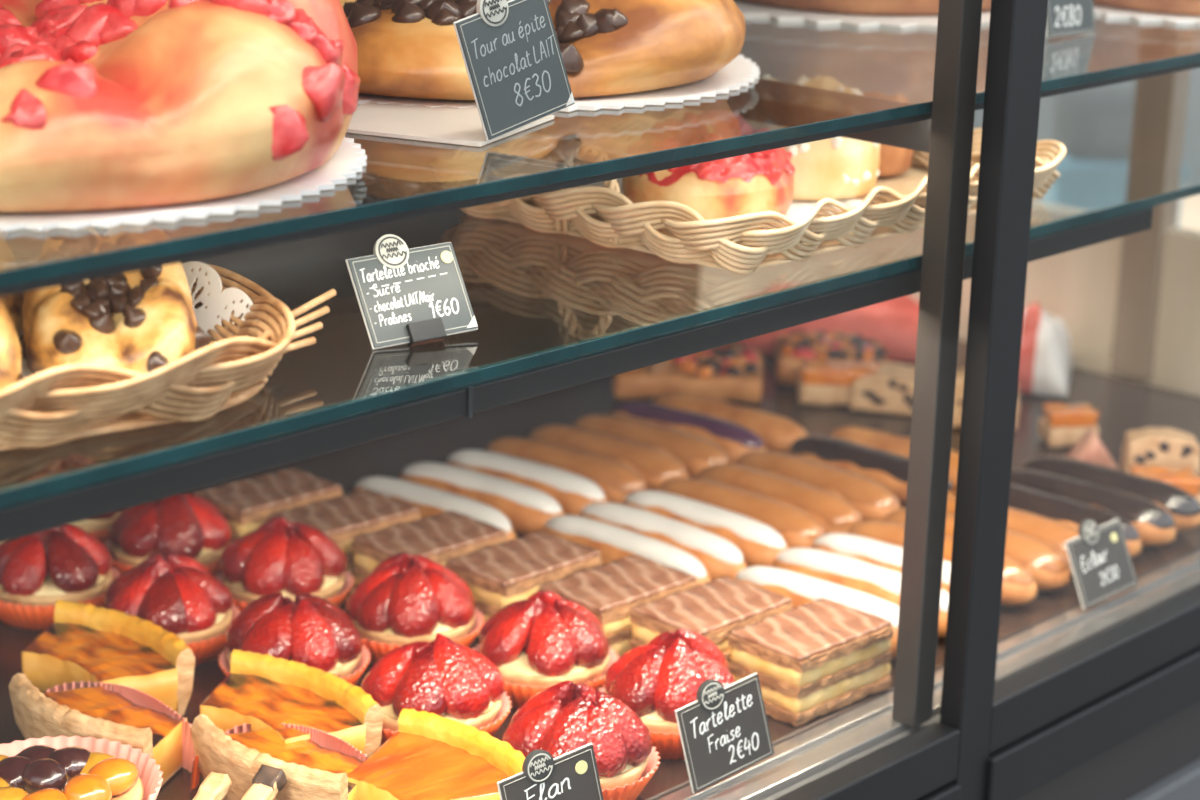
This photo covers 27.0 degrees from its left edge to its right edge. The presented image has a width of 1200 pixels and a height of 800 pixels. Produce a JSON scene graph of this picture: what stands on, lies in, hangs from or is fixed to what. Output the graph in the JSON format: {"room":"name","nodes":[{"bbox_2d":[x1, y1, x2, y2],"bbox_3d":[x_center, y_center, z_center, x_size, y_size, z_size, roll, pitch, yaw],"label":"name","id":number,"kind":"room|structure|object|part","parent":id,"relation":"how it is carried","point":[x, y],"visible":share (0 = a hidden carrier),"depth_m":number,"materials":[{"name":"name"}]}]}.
{"room":"food shop","nodes":[
{"label":"food shop","id":0,"kind":"room"},
{"bbox_2d":[738,22,1199,187],"bbox_3d":[1.250,-1.290,4.717,2.700,2.750,0.200,16,22,40],"label":"wall","id":1,"kind":"structure","parent":0,"point":[884,60],"depth_m":5.32,"materials":[{"name":"grey paint"}]},
{"bbox_3d":[0.093,0.956,2.056,5.800,0.100,6.400,16,22,40],"label":"floor","id":2,"kind":"structure","parent":0,"visible":0},
{"bbox_2d":[0,0,1199,799],"bbox_3d":[-0.130,0.177,1.813,0.954,1.520,2.550,16,22,40],"label":"display case","id":3,"kind":"object","parent":2,"relation":"on","point":[1046,697],"visible":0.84,"depth_m":1.69,"materials":[{"name":"metal"}]},
{"bbox_2d":[0,523,119,630],"bbox_3d":[-0.353,0.107,1.602,0.091,0.061,0.091,5,17,11],"label":"tartlet","id":4,"kind":"object","parent":3,"relation":"on","point":[39,570],"visible":0.88,"depth_m":1.57,"materials":[{"name":"red food"}]},
{"bbox_2d":[21,452,121,544],"bbox_3d":[-0.367,0.069,1.728,0.091,0.061,0.091,1,17,-1],"label":"tartlet","id":5,"kind":"object","parent":3,"relation":"on","point":[99,526],"visible":0.15,"depth_m":1.71,"materials":[{"name":"red food"}]},
{"bbox_2d":[0,735,162,799],"bbox_3d":[-0.283,0.209,1.290,0.114,0.047,0.114,16,22,40],"label":"tartlet","id":6,"kind":"object","parent":3,"relation":"on","point":[61,767],"visible":1,"depth_m":1.29,"materials":[{"name":"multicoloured food"}]},
{"bbox_2d":[9,673,199,789],"bbox_3d":[-0.276,0.181,1.389,0.132,0.043,0.065,15,21,37],"label":"slice","id":7,"kind":"object","parent":3,"relation":"on","point":[127,715],"visible":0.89,"depth_m":1.38,"materials":[{"name":"orange food"}]},
{"bbox_2d":[21,600,195,714],"bbox_3d":[-0.293,0.155,1.477,0.120,0.042,0.065,14,21,37],"label":"slice","id":8,"kind":"object","parent":3,"relation":"on","point":[84,642],"visible":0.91,"depth_m":1.47,"materials":[{"name":"food"}]},
{"bbox_2d":[103,492,231,575],"bbox_3d":[-0.287,0.087,1.669,0.091,0.065,0.091,-6,18,-23],"label":"tartlet","id":9,"kind":"object","parent":3,"relation":"on","point":[188,524],"visible":0.56,"depth_m":1.64,"materials":[{"name":"red food"}]},
{"bbox_2d":[104,553,239,665],"bbox_3d":[-0.267,0.126,1.546,0.091,0.062,0.091,-13,22,-40],"label":"tartlet","id":10,"kind":"object","parent":3,"relation":"on","point":[175,592],"visible":0.6,"depth_m":1.52,"materials":[{"name":"red food"}]},
{"bbox_2d":[193,770,231,799],"bbox_3d":[-0.210,0.219,1.264,0.012,0.042,0.071,9,18,23],"label":"stick","id":11,"kind":"object","parent":3,"relation":"on","point":[216,784],"visible":1,"depth_m":1.28,"materials":[{"name":"beige food"}]},
{"bbox_2d":[243,766,285,799],"bbox_3d":[-0.183,0.218,1.268,0.013,0.042,0.074,8,18,21],"label":"stick","id":12,"kind":"object","parent":3,"relation":"on","point":[269,781],"visible":1,"depth_m":1.28,"materials":[{"name":"beige food"}]},
{"bbox_2d":[194,467,342,543],"bbox_3d":[-0.229,0.082,1.726,0.090,0.044,0.059,-14,23,-42],"label":"mille feuille","id":13,"kind":"object","parent":3,"relation":"on","point":[246,503],"visible":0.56,"depth_m":1.71,"materials":[{"name":"brown food"}]},
{"bbox_2d":[191,714,368,799],"bbox_3d":[-0.166,0.199,1.342,0.132,0.043,0.065,15,21,37],"label":"slice","id":14,"kind":"object","parent":3,"relation":"on","point":[317,767],"visible":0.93,"depth_m":1.33,"materials":[{"name":"orange food"}]},
{"bbox_2d":[217,515,353,610],"bbox_3d":[-0.204,0.106,1.613,0.091,0.065,0.091,5,17,10],"label":"tartlet","id":15,"kind":"object","parent":3,"relation":"on","point":[291,558],"visible":0.67,"depth_m":1.59,"materials":[{"name":"red food"}]},
{"bbox_2d":[200,650,384,756],"bbox_3d":[-0.177,0.179,1.409,0.120,0.042,0.065,15,21,37],"label":"slice","id":16,"kind":"object","parent":3,"relation":"on","point":[262,691],"visible":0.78,"depth_m":1.40,"materials":[{"name":"orange food"}]},
{"bbox_2d":[217,592,370,684],"bbox_3d":[-0.182,0.144,1.492,0.091,0.063,0.091,13,20,34],"label":"tartlet","id":17,"kind":"object","parent":3,"relation":"on","point":[311,630],"visible":0.6,"depth_m":1.47,"materials":[{"name":"red food"}]},
{"bbox_2d":[267,489,420,587],"bbox_3d":[-0.172,0.096,1.686,0.090,0.044,0.059,-14,23,-42],"label":"mille feuille","id":18,"kind":"object","parent":3,"relation":"on","point":[345,517],"visible":0.44,"depth_m":1.68,"materials":[{"name":"brown food"}]},
{"bbox_3d":[-0.533,-0.200,1.603,0.015,0.640,1.850,16,22,40],"label":"panel","id":19,"kind":"part","parent":3,"relation":"part of","materials":[{"name":"clear glass"}]},
{"bbox_2d":[343,553,484,663],"bbox_3d":[-0.117,0.126,1.556,0.091,0.063,0.091,14,21,36],"label":"tartlet","id":20,"kind":"object","parent":3,"relation":"on","point":[405,598],"visible":0.78,"depth_m":1.53,"materials":[{"name":"red food"}]},
{"bbox_2d":[350,510,507,592],"bbox_3d":[-0.112,0.109,1.647,0.090,0.044,0.059,-14,23,-42],"label":"mille feuille","id":21,"kind":"object","parent":3,"relation":"on","point":[442,537],"visible":0.42,"depth_m":1.63,"materials":[{"name":"brown food"}]},
{"bbox_2d":[348,476,517,541],"bbox_3d":[-0.119,0.080,1.758,0.151,0.036,0.042,14,20,35],"label":"eclair","id":22,"kind":"object","parent":3,"relation":"on","point":[429,501],"visible":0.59,"depth_m":1.74,"materials":[{"name":"white food"}]},
{"bbox_2d":[347,708,525,799],"bbox_3d":[-0.089,0.204,1.328,0.106,0.042,0.080,17,23,42],"label":"slice","id":23,"kind":"object","parent":3,"relation":"on","point":[431,756],"visible":0.88,"depth_m":1.33,"materials":[{"name":"orange food"}]},
{"bbox_2d":[361,632,511,745],"bbox_3d":[-0.096,0.163,1.431,0.091,0.065,0.091,-14,22,-42],"label":"tartlet","id":24,"kind":"object","parent":3,"relation":"on","point":[444,676],"visible":0.65,"depth_m":1.41,"materials":[{"name":"red food"}]},
{"bbox_2d":[397,463,563,536],"bbox_3d":[-0.087,0.070,1.794,0.152,0.036,0.043,13,20,34],"label":"eclair","id":25,"kind":"object","parent":3,"relation":"on","point":[527,509],"visible":0.69,"depth_m":1.77,"materials":[{"name":"white food"}]},
{"bbox_2d":[445,531,601,636],"bbox_3d":[-0.050,0.121,1.612,0.059,0.044,0.090,17,22,41],"label":"mille feuille","id":26,"kind":"object","parent":3,"relation":"on","point":[497,576],"visible":0.6,"depth_m":1.59,"materials":[{"name":"brown food"}]},
{"bbox_2d":[445,450,609,515],"bbox_3d":[-0.055,0.062,1.825,0.151,0.036,0.042,13,20,34],"label":"eclair","id":27,"kind":"object","parent":3,"relation":"on","point":[573,492],"visible":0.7,"depth_m":1.80,"materials":[{"name":"white food"}]},
{"bbox_2d":[475,589,618,708],"bbox_3d":[-0.034,0.146,1.501,0.091,0.062,0.091,-8,19,-29],"label":"tartlet","id":28,"kind":"object","parent":3,"relation":"on","point":[537,642],"visible":0.75,"depth_m":1.48,"materials":[{"name":"red food"}]},
{"bbox_2d":[497,743,603,799],"bbox_3d":[-0.024,0.208,1.292,0.065,0.060,0.010,-9,20,-32],"label":"price tag","id":29,"kind":"object","parent":3,"relation":"on","point":[572,775],"visible":1,"depth_m":1.29,"materials":[{"name":"plastic"}]},
{"bbox_2d":[484,437,648,503],"bbox_3d":[-0.026,0.053,1.859,0.151,0.036,0.042,14,20,35],"label":"eclair","id":30,"kind":"object","parent":3,"relation":"on","point":[617,480],"visible":0.62,"depth_m":1.83,"materials":[{"name":"brown food"}]},
{"bbox_2d":[503,679,659,799],"bbox_3d":[-0.012,0.184,1.368,0.091,0.066,0.091,-1,17,-9],"label":"tartlet","id":31,"kind":"object","parent":3,"relation":"on","point":[565,716],"visible":0.67,"depth_m":1.35,"materials":[{"name":"red food"}]},
{"bbox_2d":[0,185,1199,542],"bbox_3d":[-0.176,-0.070,1.381,0.480,0.023,1.970,16,22,40],"label":"glass shelf","id":32,"kind":"object","parent":3,"relation":"attached to","point":[38,505],"visible":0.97,"depth_m":1.17,"materials":[{"name":"glass"}]},
{"bbox_2d":[0,230,336,450],"bbox_3d":[-0.288,-0.032,1.094,0.353,0.062,0.227,-10,20,-34],"label":"wicker basket","id":33,"kind":"object","parent":32,"relation":"on","point":[58,405],"visible":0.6,"depth_m":1.05,"materials":[{"name":"beige wicker"}]},
{"bbox_3d":[-0.276,-0.065,1.199,0.048,0.058,0.009,-10,20,-34],"label":"handle","id":34,"kind":"part","parent":33,"relation":"part of","materials":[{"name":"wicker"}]},
{"bbox_2d":[20,261,258,378],"bbox_3d":[-0.280,-0.028,1.101,0.260,0.037,0.171,-10,20,-34],"label":"doily","id":35,"kind":"object","parent":33,"relation":"in","point":[216,302],"visible":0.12,"depth_m":1.16,"materials":[{"name":"white paper"}]},
{"bbox_2d":[0,301,22,389],"bbox_3d":[-0.287,-0.032,1.056,0.081,0.067,0.080,15,21,38],"label":"brioche","id":36,"kind":"object","parent":35,"relation":"on","point":[10,371],"visible":0.68,"depth_m":1.05,"materials":[{"name":"yellow food"}]},
{"bbox_2d":[0,231,24,341],"bbox_3d":[-0.303,-0.057,1.131,0.084,0.071,0.080,6,17,15],"label":"brioche","id":37,"kind":"object","parent":35,"relation":"on","point":[14,304],"visible":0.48,"depth_m":1.14,"materials":[{"name":"food"}]},
{"bbox_2d":[19,221,209,373],"bbox_3d":[-0.218,-0.047,1.118,0.082,0.065,0.082,-4,17,-18],"label":"brioche","id":38,"kind":"object","parent":35,"relation":"on","point":[143,321],"visible":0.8,"depth_m":1.10,"materials":[{"name":"yellow food"}]},
{"bbox_2d":[345,234,477,349],"bbox_3d":[-0.091,-0.053,1.209,0.058,0.050,0.035,-11,21,-36],"label":"price tag","id":39,"kind":"object","parent":32,"relation":"on","point":[417,296],"visible":1,"depth_m":1.21,"materials":[{"name":"plastic"}]},
{"bbox_2d":[430,108,1065,273],"bbox_3d":[0.098,-0.147,1.524,0.260,0.057,0.350,16,22,39],"label":"wicker basket","id":40,"kind":"object","parent":32,"relation":"on","point":[675,232],"visible":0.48,"depth_m":1.41,"materials":[{"name":"beige wicker"}]},
{"bbox_3d":[-0.006,-0.118,1.411,0.048,0.054,0.009,16,22,39],"label":"handle","id":41,"kind":"part","parent":40,"relation":"part of","materials":[{"name":"wicker"}]},
{"bbox_2d":[572,178,862,226],"bbox_3d":[0.064,-0.116,1.495,0.196,0.001,0.196,13,20,34],"label":"doily","id":42,"kind":"object","parent":40,"relation":"in","point":[799,209],"visible":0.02,"depth_m":1.50,"materials":[{"name":"white paper"}]},
{"bbox_2d":[622,109,793,219],"bbox_3d":[0.064,-0.137,1.463,0.101,0.054,0.100,16,22,40],"label":"brioche","id":43,"kind":"object","parent":42,"relation":"on","point":[761,181],"visible":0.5,"depth_m":1.43,"materials":[{"name":"food"}]},
{"bbox_2d":[750,75,880,200],"bbox_3d":[0.125,-0.164,1.542,0.100,0.064,0.103,16,22,40],"label":"brioche","id":44,"kind":"object","parent":42,"relation":"on","point":[836,168],"visible":0.2,"depth_m":1.50,"materials":[{"name":"white"}]},
{"bbox_2d":[861,91,913,175],"bbox_3d":[0.170,-0.173,1.604,0.062,0.050,0.062,16,22,40],"label":"brioche","id":45,"kind":"object","parent":40,"relation":"in","point":[893,160],"visible":0.13,"depth_m":1.59,"materials":[{"name":"orange food"}]},
{"bbox_2d":[0,13,1199,296],"bbox_3d":[-0.174,-0.150,1.357,0.480,0.032,1.970,16,22,40],"label":"glass shelf","id":46,"kind":"object","parent":3,"relation":"attached to","point":[809,114],"visible":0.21,"depth_m":1.26,"materials":[{"name":"glass"}]},
{"bbox_2d":[0,133,366,231],"bbox_3d":[-0.265,-0.114,1.166,0.312,0.002,0.312,16,22,40],"label":"doily","id":47,"kind":"object","parent":46,"relation":"on","point":[348,158],"visible":0.2,"depth_m":1.07,"materials":[{"name":"white paper"}]},
{"bbox_2d":[0,0,359,212],"bbox_3d":[-0.256,-0.166,1.154,0.317,0.104,0.318,8,18,21],"label":"brioche","id":48,"kind":"object","parent":47,"relation":"on","point":[105,105],"visible":1,"depth_m":1.06,"materials":[{"name":"food"}]},
{"bbox_2d":[342,102,553,146],"bbox_3d":[-0.087,-0.143,1.280,0.100,0.002,0.090,8,18,21],"label":"card square","id":49,"kind":"object","parent":46,"relation":"on","point":[443,124],"visible":0.79,"depth_m":1.27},
{"bbox_2d":[453,0,574,140],"bbox_3d":[-0.042,-0.166,1.233,0.070,0.072,0.015,-13,22,-40],"label":"price tag","id":50,"kind":"object","parent":46,"relation":"on","point":[512,56],"visible":1,"depth_m":1.23,"materials":[{"name":"plastic"}]},
{"bbox_2d":[354,54,759,111],"bbox_3d":[-0.069,-0.199,1.469,0.326,0.002,0.326,16,22,40],"label":"doily","id":51,"kind":"object","parent":46,"relation":"on","point":[740,71],"visible":0.1,"depth_m":1.36,"materials":[{"name":"white paper"}]},
{"bbox_2d":[337,0,743,100],"bbox_3d":[-0.077,-0.250,1.456,0.325,0.102,0.326,-4,18,-19],"label":"brioche","id":52,"kind":"object","parent":51,"relation":"on","point":[408,48],"visible":0.41,"depth_m":1.34,"materials":[{"name":"food"}]},
{"bbox_2d":[729,0,990,28],"bbox_3d":[0.188,-0.285,1.785,0.266,0.002,0.268,16,22,40],"label":"cake board","id":53,"kind":"object","parent":46,"relation":"on","point":[746,9],"visible":0.2,"depth_m":1.69,"materials":[{"name":"white paper"}]},
{"bbox_2d":[739,0,990,15],"bbox_3d":[0.195,-0.333,1.779,0.222,0.091,0.226,16,22,40],"label":"brioche","id":54,"kind":"object","parent":53,"relation":"on","point":[857,7],"visible":0.76,"depth_m":1.69,"materials":[{"name":"orange food"}]},
{"bbox_3d":[-0.174,-0.163,1.353,0.479,0.006,1.970,16,22,40],"label":"glass plate","id":55,"kind":"part","parent":46,"relation":"part of","materials":[{"name":"clear glass"}]},
{"bbox_2d":[1046,0,1095,37],"bbox_3d":[0.307,-0.267,1.640,0.013,0.057,0.060,16,22,40],"label":"price tag","id":56,"kind":"object","parent":46,"relation":"on","point":[1064,17],"visible":1,"depth_m":1.64,"materials":[{"name":"plastic"}]},
{"bbox_2d":[1094,4,1199,24],"bbox_3d":[0.434,-0.290,1.823,0.241,0.002,0.242,16,22,40],"label":"cake board","id":57,"kind":"object","parent":46,"relation":"on","point":[1108,12],"visible":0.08,"depth_m":1.74,"materials":[{"name":"white paper"}]},
{"bbox_2d":[1093,0,1199,15],"bbox_3d":[0.434,-0.332,1.809,0.208,0.087,0.205,16,22,40],"label":"brioche","id":58,"kind":"object","parent":57,"relation":"on","point":[1174,7],"visible":0.96,"depth_m":1.74,"materials":[{"name":"orange food"}]},
{"bbox_2d":[528,425,687,490],"bbox_3d":[0.004,0.044,1.890,0.152,0.036,0.043,14,20,35],"label":"eclair","id":59,"kind":"object","parent":3,"relation":"on","point":[656,466],"visible":0.62,"depth_m":1.87,"materials":[{"name":"brown food"}]},
{"bbox_2d":[537,554,697,657],"bbox_3d":[0.011,0.134,1.574,0.059,0.044,0.090,17,23,42],"label":"mille feuille","id":60,"kind":"object","parent":3,"relation":"on","point":[611,590],"visible":0.55,"depth_m":1.56,"materials":[{"name":"brown food"}]},
{"bbox_2d":[541,515,711,584],"bbox_3d":[0.016,0.106,1.685,0.151,0.036,0.042,16,22,40],"label":"eclair","id":61,"kind":"object","parent":3,"relation":"on","point":[614,543],"visible":0.55,"depth_m":1.67,"materials":[{"name":"white food"}]},
{"bbox_2d":[572,414,731,477],"bbox_3d":[0.038,0.036,1.921,0.151,0.036,0.042,14,20,35],"label":"eclair","id":62,"kind":"object","parent":3,"relation":"on","point":[695,452],"visible":0.56,"depth_m":1.90,"materials":[{"name":"brown food"}]},
{"bbox_2d":[576,503,748,580],"bbox_3d":[0.041,0.098,1.714,0.151,0.036,0.042,16,22,39],"label":"eclair","id":63,"kind":"object","parent":3,"relation":"on","point":[719,557],"visible":0.65,"depth_m":1.69,"materials":[{"name":"white food"}]},
{"bbox_2d":[598,629,736,759],"bbox_3d":[0.042,0.164,1.442,0.091,0.065,0.091,12,20,32],"label":"tartlet","id":64,"kind":"object","parent":3,"relation":"on","point":[658,678],"visible":0.68,"depth_m":1.42,"materials":[{"name":"red food"}]},
{"bbox_2d":[607,401,767,464],"bbox_3d":[0.067,0.026,1.957,0.151,0.036,0.042,14,20,35],"label":"eclair","id":65,"kind":"object","parent":3,"relation":"on","point":[736,440],"visible":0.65,"depth_m":1.93,"materials":[{"name":"food"}]},
{"bbox_2d":[614,341,763,402],"bbox_3d":[0.076,-0.027,2.138,0.128,0.032,0.108,2,17,2],"label":"pastry","id":66,"kind":"object","parent":3,"relation":"on","point":[732,372],"visible":0.66,"depth_m":2.09,"materials":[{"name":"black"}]},
{"bbox_2d":[621,490,787,566],"bbox_3d":[0.071,0.090,1.742,0.152,0.036,0.043,16,22,40],"label":"eclair","id":67,"kind":"object","parent":3,"relation":"on","point":[758,543],"visible":0.64,"depth_m":1.72,"materials":[{"name":"white food"}]},
{"bbox_2d":[629,576,793,660],"bbox_3d":[0.069,0.146,1.540,0.059,0.044,0.090,17,23,42],"label":"mille feuille","id":68,"kind":"object","parent":3,"relation":"on","point":[716,608],"visible":0.57,"depth_m":1.52,"materials":[{"name":"brown food"}]},
{"bbox_2d":[675,672,773,793],"bbox_3d":[0.069,0.183,1.385,0.065,0.061,0.012,-10,20,-35],"label":"price tag","id":69,"kind":"object","parent":3,"relation":"on","point":[724,732],"visible":1,"depth_m":1.38,"materials":[{"name":"plastic"}]},
{"bbox_2d":[651,395,806,452],"bbox_3d":[0.101,0.019,1.990,0.152,0.033,0.043,13,20,34],"label":"eclair","id":70,"kind":"object","parent":3,"relation":"on","point":[777,433],"visible":0.41,"depth_m":1.96,"materials":[{"name":"brown food"}]},
{"bbox_2d":[658,478,825,548],"bbox_3d":[0.099,0.082,1.773,0.151,0.036,0.043,16,22,39],"label":"eclair","id":71,"kind":"object","parent":3,"relation":"on","point":[798,528],"visible":0.5,"depth_m":1.75,"materials":[{"name":"brown food"}]},
{"bbox_2d":[696,464,863,533],"bbox_3d":[0.129,0.073,1.806,0.151,0.036,0.042,16,22,40],"label":"eclair","id":72,"kind":"object","parent":3,"relation":"on","point":[836,514],"visible":0.6,"depth_m":1.78,"materials":[{"name":"brown food"}]},
{"bbox_2d":[727,597,893,726],"bbox_3d":[0.127,0.157,1.508,0.059,0.044,0.090,17,23,42],"label":"mille feuille","id":73,"kind":"object","parent":3,"relation":"on","point":[821,656],"visible":0.98,"depth_m":1.49,"materials":[{"name":"beige food"}]},
{"bbox_2d":[734,566,898,658],"bbox_3d":[0.144,0.134,1.601,0.152,0.036,0.043,15,21,38],"label":"eclair","id":74,"kind":"object","parent":3,"relation":"on","point":[802,589],"visible":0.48,"depth_m":1.59,"materials":[{"name":"white food"}]},
{"bbox_2d":[736,450,899,520],"bbox_3d":[0.158,0.064,1.839,0.152,0.035,0.043,16,22,40],"label":"eclair","id":75,"kind":"object","parent":3,"relation":"on","point":[874,501],"visible":0.48,"depth_m":1.81,"materials":[{"name":"brown food"}]},
{"bbox_2d":[739,284,918,362],"bbox_3d":[0.213,-0.077,2.276,0.200,0.055,0.100,3,17,4],"label":"paper bag","id":76,"kind":"object","parent":3,"relation":"on","point":[894,322],"visible":0.26,"depth_m":2.24,"materials":[{"name":"paper"}]},
{"bbox_2d":[775,329,886,383],"bbox_3d":[0.202,-0.037,2.186,0.098,0.032,0.088,2,17,2],"label":"cake slice","id":77,"kind":"object","parent":3,"relation":"on","point":[839,345],"visible":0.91,"depth_m":2.16,"materials":[{"name":"food"}]},
{"bbox_2d":[798,358,881,406],"bbox_3d":[0.203,-0.015,2.111,0.072,0.032,0.037,2,17,2],"label":"cake slice","id":78,"kind":"object","parent":3,"relation":"on","point":[821,381],"visible":0.84,"depth_m":2.10,"materials":[{"name":"orange food"}]},
{"bbox_2d":[771,548,948,637],"bbox_3d":[0.173,0.125,1.637,0.151,0.036,0.042,15,21,38],"label":"eclair","id":79,"kind":"object","parent":3,"relation":"on","point":[851,573],"visible":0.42,"depth_m":1.63,"materials":[{"name":"white food"}]},
{"bbox_3d":[-0.224,0.349,1.043,0.022,0.074,1.266,16,22,40],"label":"rail","id":80,"kind":"part","parent":3,"relation":"part of","materials":[{"name":"metal"}]},
{"bbox_2d":[787,436,955,505],"bbox_3d":[0.202,0.053,1.879,0.151,0.036,0.043,16,22,39],"label":"eclair","id":81,"kind":"object","parent":3,"relation":"on","point":[888,469],"visible":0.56,"depth_m":1.87,"materials":[{"name":"food"}]},
{"bbox_2d":[808,533,950,592],"bbox_3d":[0.201,0.117,1.666,0.151,0.036,0.042,15,21,39],"label":"eclair","id":82,"kind":"object","parent":3,"relation":"on","point":[883,554],"visible":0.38,"depth_m":1.67,"materials":[{"name":"white food"}]},
{"bbox_2d":[850,362,914,415],"bbox_3d":[0.244,-0.010,2.101,0.062,0.032,0.053,5,17,12],"label":"cake slice","id":83,"kind":"object","parent":3,"relation":"on","point":[891,390],"visible":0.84,"depth_m":2.08,"materials":[{"name":"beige food"}]},
{"bbox_2d":[827,427,958,493],"bbox_3d":[0.235,0.046,1.911,0.151,0.033,0.042,16,22,40],"label":"eclair","id":84,"kind":"object","parent":3,"relation":"on","point":[885,441],"visible":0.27,"depth_m":1.91,"materials":[{"name":"brown food"}]},
{"bbox_3d":[0.151,0.206,1.480,0.034,0.029,2.450,16,22,40],"label":"sill","id":85,"kind":"part","parent":3,"relation":"part of","materials":[{"name":"metal"}]},
{"bbox_2d":[847,520,1035,605],"bbox_3d":[0.229,0.109,1.695,0.152,0.035,0.043,15,21,38],"label":"eclair","id":86,"kind":"object","parent":3,"relation":"on","point":[1018,587],"visible":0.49,"depth_m":1.66,"materials":[{"name":"brown food"}]},
{"bbox_3d":[0.363,-0.109,2.321,0.900,0.165,0.020,16,22,40],"label":"panel","id":87,"kind":"part","parent":3,"relation":"part of","materials":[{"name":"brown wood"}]},
{"bbox_2d":[884,507,1071,590],"bbox_3d":[0.258,0.101,1.723,0.151,0.036,0.043,15,21,38],"label":"eclair","id":88,"kind":"object","parent":3,"relation":"on","point":[1050,570],"visible":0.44,"depth_m":1.68,"materials":[{"name":"brown food"}]},
{"bbox_2d":[953,369,1018,427],"bbox_3d":[0.313,-0.002,2.058,0.062,0.044,0.033,2,17,2],"label":"cake slice","id":89,"kind":"object","parent":3,"relation":"on","point":[959,386],"visible":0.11,"depth_m":2.05,"materials":[{"name":"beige food"}]},
{"bbox_2d":[947,495,1078,575],"bbox_3d":[0.285,0.093,1.753,0.151,0.036,0.042,15,21,38],"label":"eclair","id":90,"kind":"object","parent":3,"relation":"on","point":[1054,533],"visible":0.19,"depth_m":1.72,"materials":[{"name":"brown food"}]},
{"bbox_2d":[1018,301,1073,396],"bbox_3d":[0.371,-0.053,2.201,0.090,0.060,0.130,5,17,12],"label":"paper packet","id":91,"kind":"object","parent":3,"relation":"on","point":[1046,357],"visible":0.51,"depth_m":2.15,"materials":[{"name":"white paper"}]},
{"bbox_2d":[1039,401,1098,446],"bbox_3d":[0.378,0.019,2.016,0.042,0.030,0.032,-1,17,-7],"label":"cake slice","id":92,"kind":"object","parent":3,"relation":"on","point":[1061,424],"visible":0.91,"depth_m":2.00,"materials":[{"name":"orange food"}]},
{"bbox_2d":[1009,484,1140,556],"bbox_3d":[0.318,0.084,1.785,0.152,0.036,0.043,15,21,38],"label":"eclair","id":93,"kind":"object","parent":3,"relation":"on","point":[1070,512],"visible":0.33,"depth_m":1.76,"materials":[{"name":"food"}]},
{"bbox_3d":[0.654,0.095,1.954,0.022,0.070,1.252,16,22,40],"label":"rail","id":94,"kind":"part","parent":3,"relation":"part of","materials":[{"name":"metal"}]},
{"bbox_2d":[1065,428,1119,469],"bbox_3d":[0.380,0.041,1.932,0.050,0.038,0.026,-1,17,-7],"label":"triangle","id":95,"kind":"object","parent":3,"relation":"on","point":[1090,448],"visible":0.41,"depth_m":1.92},
{"bbox_2d":[1010,469,1176,546],"bbox_3d":[0.349,0.077,1.814,0.151,0.036,0.043,15,21,38],"label":"eclair","id":96,"kind":"object","parent":3,"relation":"on","point":[1155,526],"visible":0.56,"depth_m":1.78,"materials":[{"name":"food"}]},
{"bbox_2d":[1065,518,1137,609],"bbox_3d":[0.336,0.107,1.679,0.061,0.054,0.022,-13,22,-40],"label":"price tag","id":97,"kind":"object","parent":3,"relation":"on","point":[1101,564],"visible":1,"depth_m":1.68,"materials":[{"name":"plastic"}]},
{"bbox_3d":[0.201,0.283,1.523,0.020,0.080,2.550,16,22,40],"label":"kick panel","id":98,"kind":"part","parent":3,"relation":"part of","materials":[{"name":"grey metal"}]},
{"bbox_2d":[1019,456,1199,531],"bbox_3d":[0.376,0.068,1.847,0.151,0.036,0.042,15,21,37],"label":"eclair","id":99,"kind":"object","parent":3,"relation":"on","point":[1183,507],"visible":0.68,"depth_m":1.82,"materials":[{"name":"food"}]},
{"bbox_3d":[0.486,-0.329,2.134,0.038,0.640,0.027,16,22,40],"label":"post","id":100,"kind":"part","parent":3,"relation":"part of","materials":[{"name":"brown wood"}]},
{"bbox_2d":[1120,426,1199,476],"bbox_3d":[0.427,0.046,1.901,0.057,0.047,0.034,3,17,4],"label":"cake slice","id":101,"kind":"object","parent":3,"relation":"on","point":[1150,446],"visible":0.66,"depth_m":1.89,"materials":[{"name":"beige food"}]},
{"bbox_3d":[0.195,0.631,1.623,0.030,0.675,2.550,16,22,40],"label":"panel","id":102,"kind":"part","parent":3,"relation":"part of","materials":[{"name":"grey metal"}]},
{"bbox_2d":[1129,465,1199,502],"bbox_3d":[0.419,0.068,1.859,0.052,0.030,0.037,1,17,-3],"label":"apricot square","id":103,"kind":"object","parent":3,"relation":"on","point":[1185,477],"visible":0.38,"depth_m":1.85,"materials":[{"name":"orange food"}]},
{"bbox_2d":[699,157,1199,309],"bbox_3d":[0.536,0.136,3.372,1.340,0.745,0.860,16,22,40],"label":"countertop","id":104,"kind":"structure","parent":2,"relation":"on","point":[1189,215],"depth_m":3.39,"materials":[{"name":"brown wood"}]},
{"bbox_2d":[914,157,1199,231],"bbox_3d":[0.546,-0.209,3.269,1.340,0.025,0.860,16,22,40],"label":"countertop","id":105,"kind":"structure","parent":104,"relation":"on","point":[1189,215],"depth_m":3.40,"materials":[{"name":"clear glass"}]},
{"bbox_2d":[1035,146,1188,227],"bbox_3d":[0.599,-0.213,2.963,0.158,0.158,0.118,1,17,-3],"label":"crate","id":106,"kind":"object","parent":104,"relation":"on","point":[1088,185],"visible":0.24,"depth_m":2.90,"materials":[{"name":"blue plastic"}]},
{"bbox_2d":[1053,86,1135,160],"bbox_3d":[0.602,-0.325,2.929,0.124,0.075,0.102,1,17,-3],"label":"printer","id":107,"kind":"object","parent":106,"relation":"on","point":[1093,123],"visible":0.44,"depth_m":2.88,"materials":[{"name":"plastic"}]}
]}

